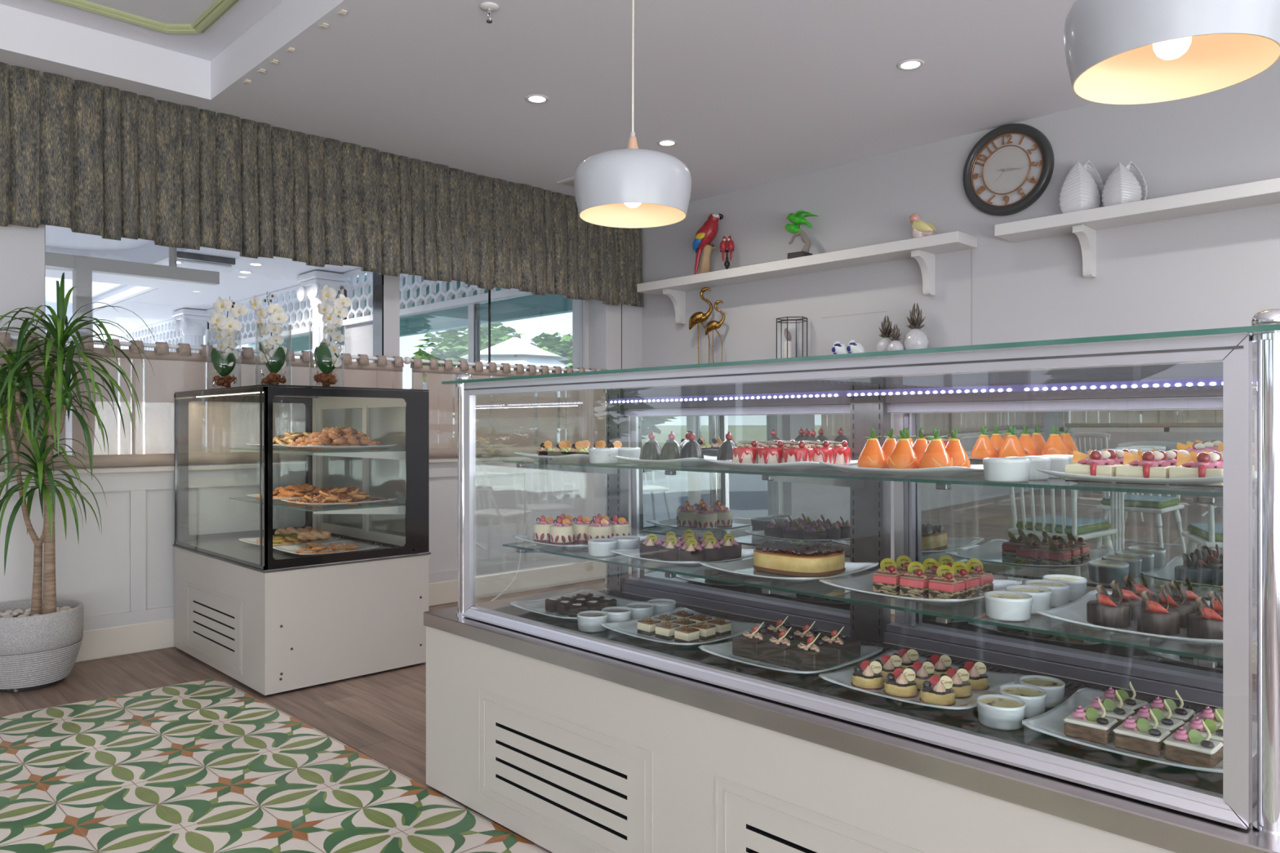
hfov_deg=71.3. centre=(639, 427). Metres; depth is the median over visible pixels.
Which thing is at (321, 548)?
cookie
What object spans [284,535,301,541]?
pastry
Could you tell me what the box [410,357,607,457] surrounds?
cafe curtain
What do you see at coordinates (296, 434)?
cookie
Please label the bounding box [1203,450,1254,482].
cake
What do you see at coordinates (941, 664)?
cheesecake
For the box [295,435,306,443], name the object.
cookie
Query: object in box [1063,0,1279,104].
pendant lamp
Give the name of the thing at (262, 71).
clip
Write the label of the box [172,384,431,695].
display cabinet
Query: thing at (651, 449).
dome
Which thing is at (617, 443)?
tartlet
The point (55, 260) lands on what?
track
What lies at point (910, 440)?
cake
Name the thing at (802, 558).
cheesecake
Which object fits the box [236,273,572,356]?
awning
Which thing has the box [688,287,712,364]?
figurine
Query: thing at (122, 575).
wainscoting
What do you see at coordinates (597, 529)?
cake
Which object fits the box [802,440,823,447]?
cake
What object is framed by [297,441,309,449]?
cookie
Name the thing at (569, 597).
brownie
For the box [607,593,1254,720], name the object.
grille
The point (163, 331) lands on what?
frieze
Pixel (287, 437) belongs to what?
cookie
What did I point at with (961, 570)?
cake
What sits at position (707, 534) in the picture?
chocolate cup
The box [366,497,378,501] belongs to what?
cookie
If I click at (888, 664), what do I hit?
cheesecake
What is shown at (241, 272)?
recessed light
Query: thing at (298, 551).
cookie
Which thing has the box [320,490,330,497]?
cookie
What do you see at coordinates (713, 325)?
figurine
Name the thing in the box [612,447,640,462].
ramekin
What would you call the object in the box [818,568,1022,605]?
plate
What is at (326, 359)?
orchid
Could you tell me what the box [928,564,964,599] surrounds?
cake
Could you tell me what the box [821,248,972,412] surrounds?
trim
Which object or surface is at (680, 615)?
square
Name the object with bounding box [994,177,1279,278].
wall shelf
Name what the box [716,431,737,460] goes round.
dome
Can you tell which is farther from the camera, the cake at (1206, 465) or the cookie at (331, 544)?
the cookie at (331, 544)
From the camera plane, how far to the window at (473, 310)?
8.08 m
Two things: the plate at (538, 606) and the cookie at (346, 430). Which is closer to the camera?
the plate at (538, 606)
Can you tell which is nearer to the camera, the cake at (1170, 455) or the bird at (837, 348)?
the cake at (1170, 455)
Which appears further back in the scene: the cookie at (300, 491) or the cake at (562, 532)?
the cookie at (300, 491)
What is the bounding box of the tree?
[409,322,572,446]
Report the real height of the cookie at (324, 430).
0.044 m
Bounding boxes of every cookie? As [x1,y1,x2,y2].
[272,490,278,496]
[273,435,284,441]
[274,486,284,493]
[275,439,286,444]
[278,488,290,493]
[282,490,294,497]
[283,435,295,441]
[287,484,300,490]
[287,498,298,504]
[288,441,297,448]
[289,432,302,437]
[292,492,305,496]
[293,488,306,493]
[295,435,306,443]
[295,548,310,553]
[296,484,303,488]
[296,499,309,505]
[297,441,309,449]
[299,545,312,549]
[299,550,316,555]
[301,484,314,492]
[302,493,316,501]
[303,431,310,437]
[303,493,314,501]
[304,436,313,443]
[308,431,320,438]
[308,546,326,551]
[309,442,324,450]
[309,542,322,547]
[310,487,323,493]
[311,495,326,502]
[311,502,324,506]
[314,435,328,445]
[317,549,333,553]
[318,432,328,437]
[318,544,333,550]
[319,488,330,493]
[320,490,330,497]
[321,426,330,434]
[323,437,332,443]
[324,496,337,502]
[324,501,336,503]
[325,487,338,493]
[327,426,342,434]
[327,542,342,546]
[328,431,341,439]
[328,492,342,498]
[331,543,346,550]
[333,436,346,444]
[333,548,349,552]
[335,486,347,493]
[337,442,350,446]
[337,494,351,502]
[338,492,347,495]
[342,426,355,433]
[342,431,356,439]
[345,501,358,505]
[345,543,359,549]
[346,436,359,444]
[346,485,355,492]
[346,487,359,495]
[350,443,360,446]
[351,493,365,500]
[353,499,366,502]
[354,431,367,439]
[358,436,372,445]
[363,493,370,498]
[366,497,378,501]
[367,441,380,448]
[370,498,383,502]
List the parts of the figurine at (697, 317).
leg, leg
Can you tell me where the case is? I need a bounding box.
[423,308,1279,852]
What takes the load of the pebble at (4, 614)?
on the dracaena
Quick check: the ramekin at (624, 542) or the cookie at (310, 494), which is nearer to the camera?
the ramekin at (624, 542)
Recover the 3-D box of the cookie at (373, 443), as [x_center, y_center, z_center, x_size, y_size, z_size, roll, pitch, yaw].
[-1.290,0.086,4.322,0.064,0.036,0.066,0,0,-35]
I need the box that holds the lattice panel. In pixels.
[341,268,531,326]
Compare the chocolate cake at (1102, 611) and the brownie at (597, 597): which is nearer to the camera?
the chocolate cake at (1102, 611)
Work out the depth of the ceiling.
4.37 m
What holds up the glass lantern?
on the ledge
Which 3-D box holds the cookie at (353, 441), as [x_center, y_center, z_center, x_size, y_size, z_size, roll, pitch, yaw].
[-1.375,0.064,4.277,0.063,0.042,0.066,0,0,1]
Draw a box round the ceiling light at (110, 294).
[45,276,155,311]
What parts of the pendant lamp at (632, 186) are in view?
lamp shade, bulb, cord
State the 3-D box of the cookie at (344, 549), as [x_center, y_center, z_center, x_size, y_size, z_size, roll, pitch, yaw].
[-1.405,0.580,4.196,0.080,0.019,0.078,0,0,-26]
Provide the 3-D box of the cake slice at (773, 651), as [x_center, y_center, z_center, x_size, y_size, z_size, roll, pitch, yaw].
[0.349,0.524,2.171,0.098,0.086,0.082,0,0,-44]
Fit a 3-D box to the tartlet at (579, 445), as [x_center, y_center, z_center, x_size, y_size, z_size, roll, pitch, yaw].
[-0.188,0.070,2.762,0.075,0.058,0.074,0,0,37]
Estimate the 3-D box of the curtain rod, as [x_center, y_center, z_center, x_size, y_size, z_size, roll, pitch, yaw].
[-1.932,-0.422,5.166,4.800,0.048,0.074,0,0,-44]
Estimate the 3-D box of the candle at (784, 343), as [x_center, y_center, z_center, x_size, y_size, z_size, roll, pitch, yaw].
[0.984,-0.549,5.948,0.060,0.227,0.060,0,0,-44]
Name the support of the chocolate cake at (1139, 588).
on the plate at (1074, 613)
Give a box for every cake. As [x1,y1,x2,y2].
[533,515,553,543]
[550,516,574,545]
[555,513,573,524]
[572,515,591,543]
[587,516,612,539]
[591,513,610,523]
[608,515,630,536]
[639,542,663,558]
[658,546,681,561]
[702,546,724,561]
[720,543,742,558]
[732,440,758,463]
[756,440,787,463]
[757,440,777,447]
[782,440,798,448]
[782,440,813,462]
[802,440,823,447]
[808,440,834,463]
[827,440,851,463]
[857,427,888,468]
[872,558,904,595]
[881,428,898,468]
[887,427,919,468]
[895,555,911,573]
[898,427,915,447]
[899,561,933,598]
[912,427,931,462]
[919,427,952,468]
[922,558,939,577]
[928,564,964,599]
[929,427,946,448]
[937,555,954,567]
[945,427,970,467]
[951,561,979,598]
[966,558,993,594]
[1065,450,1121,483]
[1086,582,1131,627]
[1088,449,1128,465]
[1104,448,1137,460]
[1108,577,1143,620]
[1115,451,1175,485]
[1123,571,1159,599]
[1132,587,1179,635]
[1137,450,1182,466]
[1151,449,1189,460]
[1155,582,1195,627]
[1168,452,1222,488]
[1168,576,1205,613]
[1182,451,1222,466]
[1186,594,1222,639]
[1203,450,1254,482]
[1207,590,1222,614]
[1219,585,1257,625]
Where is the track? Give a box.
[45,247,219,284]
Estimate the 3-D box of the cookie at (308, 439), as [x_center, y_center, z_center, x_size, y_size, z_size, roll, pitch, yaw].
[-1.572,0.065,4.288,0.060,0.052,0.064,0,0,27]
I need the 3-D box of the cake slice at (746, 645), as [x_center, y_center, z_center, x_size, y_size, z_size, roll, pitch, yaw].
[0.291,0.524,2.231,0.098,0.086,0.082,0,0,-44]
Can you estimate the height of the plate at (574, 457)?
0.028 m
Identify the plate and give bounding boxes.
[238,537,339,546]
[245,443,288,448]
[245,493,302,502]
[272,539,379,556]
[280,444,397,450]
[280,495,397,506]
[509,589,647,621]
[512,451,589,462]
[512,535,648,551]
[600,607,765,647]
[608,454,719,466]
[608,548,753,567]
[697,640,883,675]
[699,457,857,471]
[699,556,879,583]
[818,462,984,477]
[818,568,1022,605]
[818,649,1026,710]
[1022,687,1257,773]
[1036,468,1257,488]
[1036,590,1257,646]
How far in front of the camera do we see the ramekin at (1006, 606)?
1.72 m
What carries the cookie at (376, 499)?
on the plate at (335, 504)
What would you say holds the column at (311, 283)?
on the floor
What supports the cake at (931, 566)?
on the plate at (862, 584)
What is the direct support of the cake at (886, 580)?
on the plate at (862, 584)
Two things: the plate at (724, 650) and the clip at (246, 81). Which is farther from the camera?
the clip at (246, 81)
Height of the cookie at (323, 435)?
0.042 m
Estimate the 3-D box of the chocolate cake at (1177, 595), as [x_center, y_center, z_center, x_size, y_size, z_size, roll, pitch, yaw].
[1.057,0.330,1.736,0.076,0.076,0.074,0,0,18]
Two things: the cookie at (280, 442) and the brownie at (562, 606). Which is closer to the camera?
the brownie at (562, 606)
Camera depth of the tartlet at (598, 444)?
2.81 m
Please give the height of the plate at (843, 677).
0.028 m
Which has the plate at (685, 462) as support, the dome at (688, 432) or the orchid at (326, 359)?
the dome at (688, 432)
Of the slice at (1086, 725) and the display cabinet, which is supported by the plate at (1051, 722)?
the slice at (1086, 725)
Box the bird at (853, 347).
[846,339,865,353]
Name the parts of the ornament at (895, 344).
crown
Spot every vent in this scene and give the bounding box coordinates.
[177,251,235,267]
[460,337,568,360]
[556,176,574,186]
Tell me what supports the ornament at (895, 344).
on the ledge
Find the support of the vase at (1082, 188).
on the wall shelf at (1084, 224)
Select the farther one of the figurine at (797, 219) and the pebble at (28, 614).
the figurine at (797, 219)
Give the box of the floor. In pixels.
[0,574,894,852]
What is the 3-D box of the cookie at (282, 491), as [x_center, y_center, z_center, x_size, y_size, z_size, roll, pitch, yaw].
[-1.827,0.331,4.601,0.064,0.031,0.066,0,0,9]
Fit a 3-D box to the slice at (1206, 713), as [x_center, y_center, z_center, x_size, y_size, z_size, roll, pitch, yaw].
[1.058,0.532,1.633,0.076,0.069,0.068,0,0,43]
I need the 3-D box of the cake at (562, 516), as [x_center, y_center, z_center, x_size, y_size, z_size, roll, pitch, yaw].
[-0.245,0.325,2.936,0.076,0.087,0.076,0,0,-2]
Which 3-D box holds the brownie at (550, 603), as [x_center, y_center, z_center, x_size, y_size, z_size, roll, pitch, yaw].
[-0.267,0.547,2.762,0.041,0.038,0.041,0,0,-38]
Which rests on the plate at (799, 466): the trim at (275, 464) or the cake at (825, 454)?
the cake at (825, 454)
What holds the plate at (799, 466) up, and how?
on the case
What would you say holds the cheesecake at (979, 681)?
on the plate at (843, 677)
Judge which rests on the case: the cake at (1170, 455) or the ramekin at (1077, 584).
the ramekin at (1077, 584)
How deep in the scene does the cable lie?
6.05 m
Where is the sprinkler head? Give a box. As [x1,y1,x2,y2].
[480,1,498,23]
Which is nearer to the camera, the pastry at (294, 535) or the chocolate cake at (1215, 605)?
the chocolate cake at (1215, 605)
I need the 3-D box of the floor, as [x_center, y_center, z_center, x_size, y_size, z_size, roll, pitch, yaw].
[-2.114,1.199,-0.474,13.610,0.103,7.870,0,0,-44]
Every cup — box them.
[639,533,663,558]
[658,536,682,561]
[661,531,681,543]
[678,537,705,561]
[679,528,700,541]
[680,533,702,546]
[697,531,719,543]
[700,536,724,561]
[718,533,742,558]
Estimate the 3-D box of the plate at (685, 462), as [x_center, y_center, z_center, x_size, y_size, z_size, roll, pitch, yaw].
[0.140,0.091,2.531,0.341,0.028,0.341,0,0,-44]
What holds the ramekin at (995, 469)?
on the case
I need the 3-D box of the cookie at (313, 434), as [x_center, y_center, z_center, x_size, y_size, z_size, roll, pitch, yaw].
[-1.562,0.041,4.312,0.064,0.038,0.066,0,0,38]
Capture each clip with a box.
[242,79,250,84]
[257,68,266,73]
[269,58,278,64]
[285,47,294,53]
[319,22,328,28]
[337,8,346,15]
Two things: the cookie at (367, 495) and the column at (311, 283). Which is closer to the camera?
the cookie at (367, 495)
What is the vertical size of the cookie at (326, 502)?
0.022 m
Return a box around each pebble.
[0,612,9,617]
[11,611,18,616]
[16,610,24,614]
[22,612,31,616]
[59,606,71,609]
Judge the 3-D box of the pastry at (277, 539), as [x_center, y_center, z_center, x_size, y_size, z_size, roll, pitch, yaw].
[-1.811,0.561,4.471,0.082,0.032,0.083,0,0,-4]
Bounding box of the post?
[72,268,92,408]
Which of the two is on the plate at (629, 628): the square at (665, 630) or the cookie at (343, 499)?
the square at (665, 630)
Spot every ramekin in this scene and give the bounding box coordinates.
[577,610,608,632]
[587,537,617,556]
[588,448,618,463]
[601,606,631,622]
[610,535,639,549]
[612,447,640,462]
[624,602,654,619]
[647,599,675,614]
[976,694,1026,730]
[982,457,1031,482]
[984,591,1032,621]
[999,684,1046,718]
[1004,456,1050,479]
[1004,585,1052,613]
[1018,675,1065,707]
[1024,455,1069,478]
[1024,579,1070,607]
[1042,454,1086,464]
[1042,574,1087,600]
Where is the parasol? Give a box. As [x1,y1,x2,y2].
[409,333,569,408]
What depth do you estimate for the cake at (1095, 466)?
1.64 m
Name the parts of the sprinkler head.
plate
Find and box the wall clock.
[962,123,1053,216]
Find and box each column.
[172,308,211,353]
[297,270,351,359]
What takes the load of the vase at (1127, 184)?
on the wall shelf at (1084, 224)
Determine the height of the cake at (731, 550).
0.035 m
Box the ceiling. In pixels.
[0,0,1095,339]
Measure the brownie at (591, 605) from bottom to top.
0.038 m
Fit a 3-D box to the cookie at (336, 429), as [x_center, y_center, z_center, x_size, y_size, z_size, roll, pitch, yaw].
[-1.466,0.019,4.287,0.064,0.045,0.064,0,0,3]
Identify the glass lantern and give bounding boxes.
[776,316,807,358]
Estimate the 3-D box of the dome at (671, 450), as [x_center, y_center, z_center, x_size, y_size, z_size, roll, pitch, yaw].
[0.088,0.054,2.489,0.071,0.090,0.071,0,0,44]
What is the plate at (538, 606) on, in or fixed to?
on the case
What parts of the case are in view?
post, frame rail, post, sliding door, frame rail, frame rail, pane, led strip, rail, rail, sliding door, frame rail, post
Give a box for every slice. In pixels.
[732,622,778,660]
[758,616,803,635]
[758,627,807,666]
[785,621,831,641]
[786,632,837,674]
[813,626,860,664]
[1062,698,1118,745]
[1084,689,1134,726]
[1094,681,1148,715]
[1112,708,1170,757]
[1127,699,1184,736]
[1146,689,1195,726]
[1162,720,1222,768]
[1182,709,1222,748]
[1191,706,1222,727]
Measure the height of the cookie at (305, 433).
0.042 m
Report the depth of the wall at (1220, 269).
5.07 m
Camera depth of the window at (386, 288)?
5.74 m
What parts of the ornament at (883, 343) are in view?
crown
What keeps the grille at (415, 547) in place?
attached to the display cabinet
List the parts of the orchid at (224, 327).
flower, flower, flower, flower, flower, flower, flower, flower, flower, flower, flower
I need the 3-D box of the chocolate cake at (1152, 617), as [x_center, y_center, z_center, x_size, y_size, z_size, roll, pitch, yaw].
[0.935,0.330,1.618,0.076,0.076,0.074,0,0,40]
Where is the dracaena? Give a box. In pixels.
[0,272,158,692]
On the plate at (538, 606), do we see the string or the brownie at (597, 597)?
the brownie at (597, 597)
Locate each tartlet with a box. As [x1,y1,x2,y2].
[536,440,555,456]
[551,440,570,456]
[559,440,571,449]
[567,440,588,454]
[575,440,588,451]
[584,440,592,448]
[592,440,603,448]
[609,440,622,448]
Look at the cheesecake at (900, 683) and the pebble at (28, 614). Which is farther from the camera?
the pebble at (28, 614)
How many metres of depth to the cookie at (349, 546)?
4.23 m
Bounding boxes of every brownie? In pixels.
[545,597,562,612]
[556,600,573,615]
[560,595,577,601]
[568,603,586,617]
[573,597,590,604]
[576,592,593,599]
[584,600,601,611]
[588,595,604,601]
[600,597,616,608]
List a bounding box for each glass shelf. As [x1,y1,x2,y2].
[229,447,405,453]
[229,496,405,511]
[502,459,1257,497]
[502,540,1257,662]
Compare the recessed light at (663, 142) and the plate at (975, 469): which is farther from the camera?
the recessed light at (663, 142)
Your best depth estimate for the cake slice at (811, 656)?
2.09 m
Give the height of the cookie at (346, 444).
0.037 m
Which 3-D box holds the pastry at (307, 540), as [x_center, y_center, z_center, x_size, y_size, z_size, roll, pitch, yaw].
[-1.727,0.577,4.585,0.084,0.024,0.082,0,0,24]
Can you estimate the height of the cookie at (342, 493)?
0.040 m
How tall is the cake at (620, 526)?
0.087 m
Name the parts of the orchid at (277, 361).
flower, flower, flower, flower, flower, flower, flower, flower, flower, flower, flower, flower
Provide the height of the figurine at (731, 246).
0.263 m
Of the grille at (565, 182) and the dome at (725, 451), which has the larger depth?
the grille at (565, 182)
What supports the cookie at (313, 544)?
on the plate at (362, 547)
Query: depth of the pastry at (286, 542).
4.44 m
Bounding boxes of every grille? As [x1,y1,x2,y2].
[330,533,418,551]
[561,179,573,186]
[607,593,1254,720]
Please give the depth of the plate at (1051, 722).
1.65 m
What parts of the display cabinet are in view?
led strip, panel, door frame, sliding door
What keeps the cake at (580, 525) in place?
on the plate at (580, 547)
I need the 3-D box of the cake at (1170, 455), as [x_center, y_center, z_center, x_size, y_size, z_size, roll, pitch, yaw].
[0.960,0.071,1.654,0.075,0.058,0.080,0,0,-42]
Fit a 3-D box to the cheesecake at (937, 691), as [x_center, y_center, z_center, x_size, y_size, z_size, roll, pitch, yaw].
[0.615,0.540,1.846,0.072,0.054,0.072,0,0,45]
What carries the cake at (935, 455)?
on the plate at (975, 469)
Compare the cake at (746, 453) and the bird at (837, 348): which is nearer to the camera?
the cake at (746, 453)
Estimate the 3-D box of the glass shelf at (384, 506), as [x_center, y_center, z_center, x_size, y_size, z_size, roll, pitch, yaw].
[-1.649,0.375,4.543,0.493,0.006,1.010,0,0,-44]
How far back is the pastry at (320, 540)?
4.54 m
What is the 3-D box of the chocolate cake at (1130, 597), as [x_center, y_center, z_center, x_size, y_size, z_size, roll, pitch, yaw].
[0.942,0.330,1.735,0.076,0.076,0.074,0,0,19]
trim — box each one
[0,455,533,475]
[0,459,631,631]
[51,0,239,33]
[621,304,622,368]
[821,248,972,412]
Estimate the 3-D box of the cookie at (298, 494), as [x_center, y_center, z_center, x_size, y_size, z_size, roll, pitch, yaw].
[-1.737,0.341,4.555,0.066,0.028,0.066,0,0,34]
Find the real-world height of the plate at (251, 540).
0.025 m
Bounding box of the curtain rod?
[9,334,599,372]
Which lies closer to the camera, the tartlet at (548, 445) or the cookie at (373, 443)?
the tartlet at (548, 445)
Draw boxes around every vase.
[1058,160,1103,213]
[1101,160,1147,206]
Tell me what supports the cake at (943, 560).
on the plate at (862, 584)
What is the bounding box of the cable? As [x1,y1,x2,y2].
[490,521,526,600]
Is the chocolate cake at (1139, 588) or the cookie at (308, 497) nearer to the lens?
the chocolate cake at (1139, 588)
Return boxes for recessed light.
[237,271,253,273]
[247,262,263,266]
[524,93,549,103]
[657,139,677,146]
[897,58,924,70]
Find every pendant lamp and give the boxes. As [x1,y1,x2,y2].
[573,0,691,227]
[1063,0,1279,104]
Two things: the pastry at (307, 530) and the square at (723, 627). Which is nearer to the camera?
the square at (723, 627)
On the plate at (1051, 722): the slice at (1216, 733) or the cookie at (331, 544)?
the slice at (1216, 733)
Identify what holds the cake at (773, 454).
on the plate at (799, 466)
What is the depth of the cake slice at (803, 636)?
2.23 m
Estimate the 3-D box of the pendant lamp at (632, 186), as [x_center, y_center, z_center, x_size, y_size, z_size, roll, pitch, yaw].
[-0.021,-1.161,2.652,0.349,1.066,0.349,0,0,15]
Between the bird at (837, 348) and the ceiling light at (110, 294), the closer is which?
the bird at (837, 348)
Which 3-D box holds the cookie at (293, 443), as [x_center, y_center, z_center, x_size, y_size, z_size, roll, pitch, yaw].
[-1.669,0.087,4.316,0.066,0.037,0.064,0,0,12]
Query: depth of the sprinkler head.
3.58 m
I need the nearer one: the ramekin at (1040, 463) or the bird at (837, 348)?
the ramekin at (1040, 463)
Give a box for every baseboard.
[75,557,631,662]
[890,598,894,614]
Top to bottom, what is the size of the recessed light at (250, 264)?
0.006 m
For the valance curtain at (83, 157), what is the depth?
5.01 m
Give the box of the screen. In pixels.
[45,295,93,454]
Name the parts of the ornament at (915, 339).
crown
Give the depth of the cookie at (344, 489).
4.31 m
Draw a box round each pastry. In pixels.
[272,534,284,537]
[272,536,287,542]
[272,542,283,545]
[274,527,304,535]
[281,540,294,544]
[284,533,297,536]
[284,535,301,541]
[292,540,303,543]
[297,530,331,540]
[301,539,311,542]
[302,528,324,532]
[311,538,327,542]
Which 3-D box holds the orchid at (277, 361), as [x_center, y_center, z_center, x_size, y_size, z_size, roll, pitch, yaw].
[-1.739,-0.415,4.229,0.172,0.457,0.157,0,0,42]
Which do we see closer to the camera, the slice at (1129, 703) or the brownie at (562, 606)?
the slice at (1129, 703)
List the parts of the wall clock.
plate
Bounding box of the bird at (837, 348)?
[831,341,849,354]
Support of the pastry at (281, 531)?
on the pastry
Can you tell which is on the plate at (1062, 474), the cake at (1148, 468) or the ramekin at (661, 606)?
the cake at (1148, 468)
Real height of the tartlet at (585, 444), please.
0.058 m
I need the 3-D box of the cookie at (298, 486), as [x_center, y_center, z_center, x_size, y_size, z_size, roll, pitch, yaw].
[-1.764,0.312,4.653,0.062,0.035,0.068,0,0,22]
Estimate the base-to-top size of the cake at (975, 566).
0.073 m
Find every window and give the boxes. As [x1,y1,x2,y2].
[44,225,588,468]
[401,298,579,372]
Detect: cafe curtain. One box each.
[0,332,404,469]
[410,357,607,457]
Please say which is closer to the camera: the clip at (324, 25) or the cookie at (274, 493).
the clip at (324, 25)
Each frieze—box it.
[93,318,183,363]
[204,284,312,346]
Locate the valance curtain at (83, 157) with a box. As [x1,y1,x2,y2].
[0,62,644,307]
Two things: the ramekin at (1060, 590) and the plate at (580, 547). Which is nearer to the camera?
the ramekin at (1060, 590)
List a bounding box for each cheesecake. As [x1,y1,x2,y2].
[753,539,845,577]
[851,660,884,690]
[875,654,902,683]
[883,667,918,698]
[891,648,918,670]
[906,661,934,690]
[919,675,955,706]
[924,654,952,676]
[939,668,972,698]
[957,661,989,691]
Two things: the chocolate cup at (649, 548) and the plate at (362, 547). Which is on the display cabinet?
the plate at (362, 547)
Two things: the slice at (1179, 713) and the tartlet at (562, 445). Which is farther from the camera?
the tartlet at (562, 445)
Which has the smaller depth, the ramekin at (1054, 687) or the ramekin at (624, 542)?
the ramekin at (1054, 687)
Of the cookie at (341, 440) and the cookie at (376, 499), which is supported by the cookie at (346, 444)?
the cookie at (341, 440)
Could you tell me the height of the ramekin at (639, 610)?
0.044 m
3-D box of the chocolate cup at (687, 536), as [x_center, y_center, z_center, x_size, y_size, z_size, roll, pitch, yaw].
[0.142,0.335,2.544,0.073,0.065,0.073,0,0,-40]
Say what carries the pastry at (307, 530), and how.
on the pastry
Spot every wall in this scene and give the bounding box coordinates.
[0,224,641,471]
[207,321,373,449]
[641,57,1279,560]
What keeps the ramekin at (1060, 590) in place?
on the case
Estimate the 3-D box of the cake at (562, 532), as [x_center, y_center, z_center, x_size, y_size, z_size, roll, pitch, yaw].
[-0.245,0.325,2.817,0.076,0.087,0.076,0,0,-27]
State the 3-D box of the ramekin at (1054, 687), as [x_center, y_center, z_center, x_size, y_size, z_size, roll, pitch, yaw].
[0.836,0.549,1.858,0.088,0.044,0.088,0,0,-13]
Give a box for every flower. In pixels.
[831,343,841,354]
[846,342,857,352]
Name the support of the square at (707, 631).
on the plate at (629, 628)
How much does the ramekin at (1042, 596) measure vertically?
0.044 m
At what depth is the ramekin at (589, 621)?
2.50 m
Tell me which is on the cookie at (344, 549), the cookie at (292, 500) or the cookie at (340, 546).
the cookie at (340, 546)
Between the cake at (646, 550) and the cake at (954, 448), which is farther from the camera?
the cake at (646, 550)
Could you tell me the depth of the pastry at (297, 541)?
4.48 m
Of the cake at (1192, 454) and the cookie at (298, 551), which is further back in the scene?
the cookie at (298, 551)
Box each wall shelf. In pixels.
[636,231,977,324]
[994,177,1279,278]
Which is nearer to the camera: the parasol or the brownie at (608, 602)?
the brownie at (608, 602)
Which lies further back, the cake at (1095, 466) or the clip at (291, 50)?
the clip at (291, 50)
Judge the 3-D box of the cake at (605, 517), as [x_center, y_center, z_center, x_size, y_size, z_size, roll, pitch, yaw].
[-0.126,0.325,2.933,0.076,0.087,0.076,0,0,-27]
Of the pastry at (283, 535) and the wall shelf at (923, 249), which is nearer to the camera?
the pastry at (283, 535)
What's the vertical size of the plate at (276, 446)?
0.025 m
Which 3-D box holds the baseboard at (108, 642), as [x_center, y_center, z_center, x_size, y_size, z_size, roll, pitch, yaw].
[-1.823,1.074,5.283,5.160,0.152,0.026,0,0,-44]
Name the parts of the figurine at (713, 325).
leg, leg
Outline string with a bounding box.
[411,360,413,389]
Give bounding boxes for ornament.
[876,315,893,351]
[887,324,903,351]
[902,302,928,350]
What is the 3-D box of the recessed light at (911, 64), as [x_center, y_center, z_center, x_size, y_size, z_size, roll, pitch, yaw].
[1.262,-1.692,4.164,0.124,0.006,0.124,0,0,-44]
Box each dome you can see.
[639,431,662,460]
[659,431,681,460]
[679,431,704,458]
[680,431,689,448]
[680,431,693,448]
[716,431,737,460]
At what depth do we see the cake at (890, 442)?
2.08 m
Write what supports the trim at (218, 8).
attached to the ceiling
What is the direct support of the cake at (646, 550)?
on the chocolate cup at (649, 548)
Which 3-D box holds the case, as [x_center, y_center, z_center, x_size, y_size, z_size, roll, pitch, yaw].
[0.446,0.489,2.305,0.871,1.322,2.368,0,0,-44]
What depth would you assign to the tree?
16.73 m
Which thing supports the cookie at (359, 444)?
on the plate at (324, 447)
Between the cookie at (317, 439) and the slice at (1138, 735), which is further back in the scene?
the cookie at (317, 439)
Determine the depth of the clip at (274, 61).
4.12 m
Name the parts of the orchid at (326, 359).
flower, flower, flower, flower, flower, flower, flower, flower, stem, flower, flower, flower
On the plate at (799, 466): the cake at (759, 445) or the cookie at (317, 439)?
the cake at (759, 445)
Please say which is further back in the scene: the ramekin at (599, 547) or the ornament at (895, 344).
the ornament at (895, 344)
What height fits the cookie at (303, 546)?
0.018 m
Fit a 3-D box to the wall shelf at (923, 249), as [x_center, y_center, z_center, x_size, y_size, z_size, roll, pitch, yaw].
[0.956,-0.939,5.955,0.239,0.307,2.562,0,0,-44]
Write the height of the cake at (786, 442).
0.068 m
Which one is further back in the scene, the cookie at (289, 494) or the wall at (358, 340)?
the wall at (358, 340)
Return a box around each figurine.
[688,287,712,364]
[693,213,723,274]
[705,300,724,363]
[720,235,734,269]
[783,210,818,258]
[907,213,935,238]
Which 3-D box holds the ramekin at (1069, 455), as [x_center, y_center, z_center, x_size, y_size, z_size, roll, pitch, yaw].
[0.928,0.083,1.954,0.088,0.044,0.088,0,0,-30]
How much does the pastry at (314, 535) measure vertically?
0.050 m
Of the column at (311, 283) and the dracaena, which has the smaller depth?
the dracaena
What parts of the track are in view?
rod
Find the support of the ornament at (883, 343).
on the ledge
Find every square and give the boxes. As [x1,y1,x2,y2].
[637,617,661,635]
[653,613,677,622]
[655,621,679,640]
[671,610,693,619]
[671,617,696,627]
[674,625,699,643]
[688,613,711,623]
[691,622,715,640]
[706,617,731,636]
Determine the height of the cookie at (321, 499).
0.043 m
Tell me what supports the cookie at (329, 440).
on the cookie
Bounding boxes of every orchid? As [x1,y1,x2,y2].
[206,296,248,389]
[249,291,291,385]
[309,284,351,386]
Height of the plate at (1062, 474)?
0.028 m

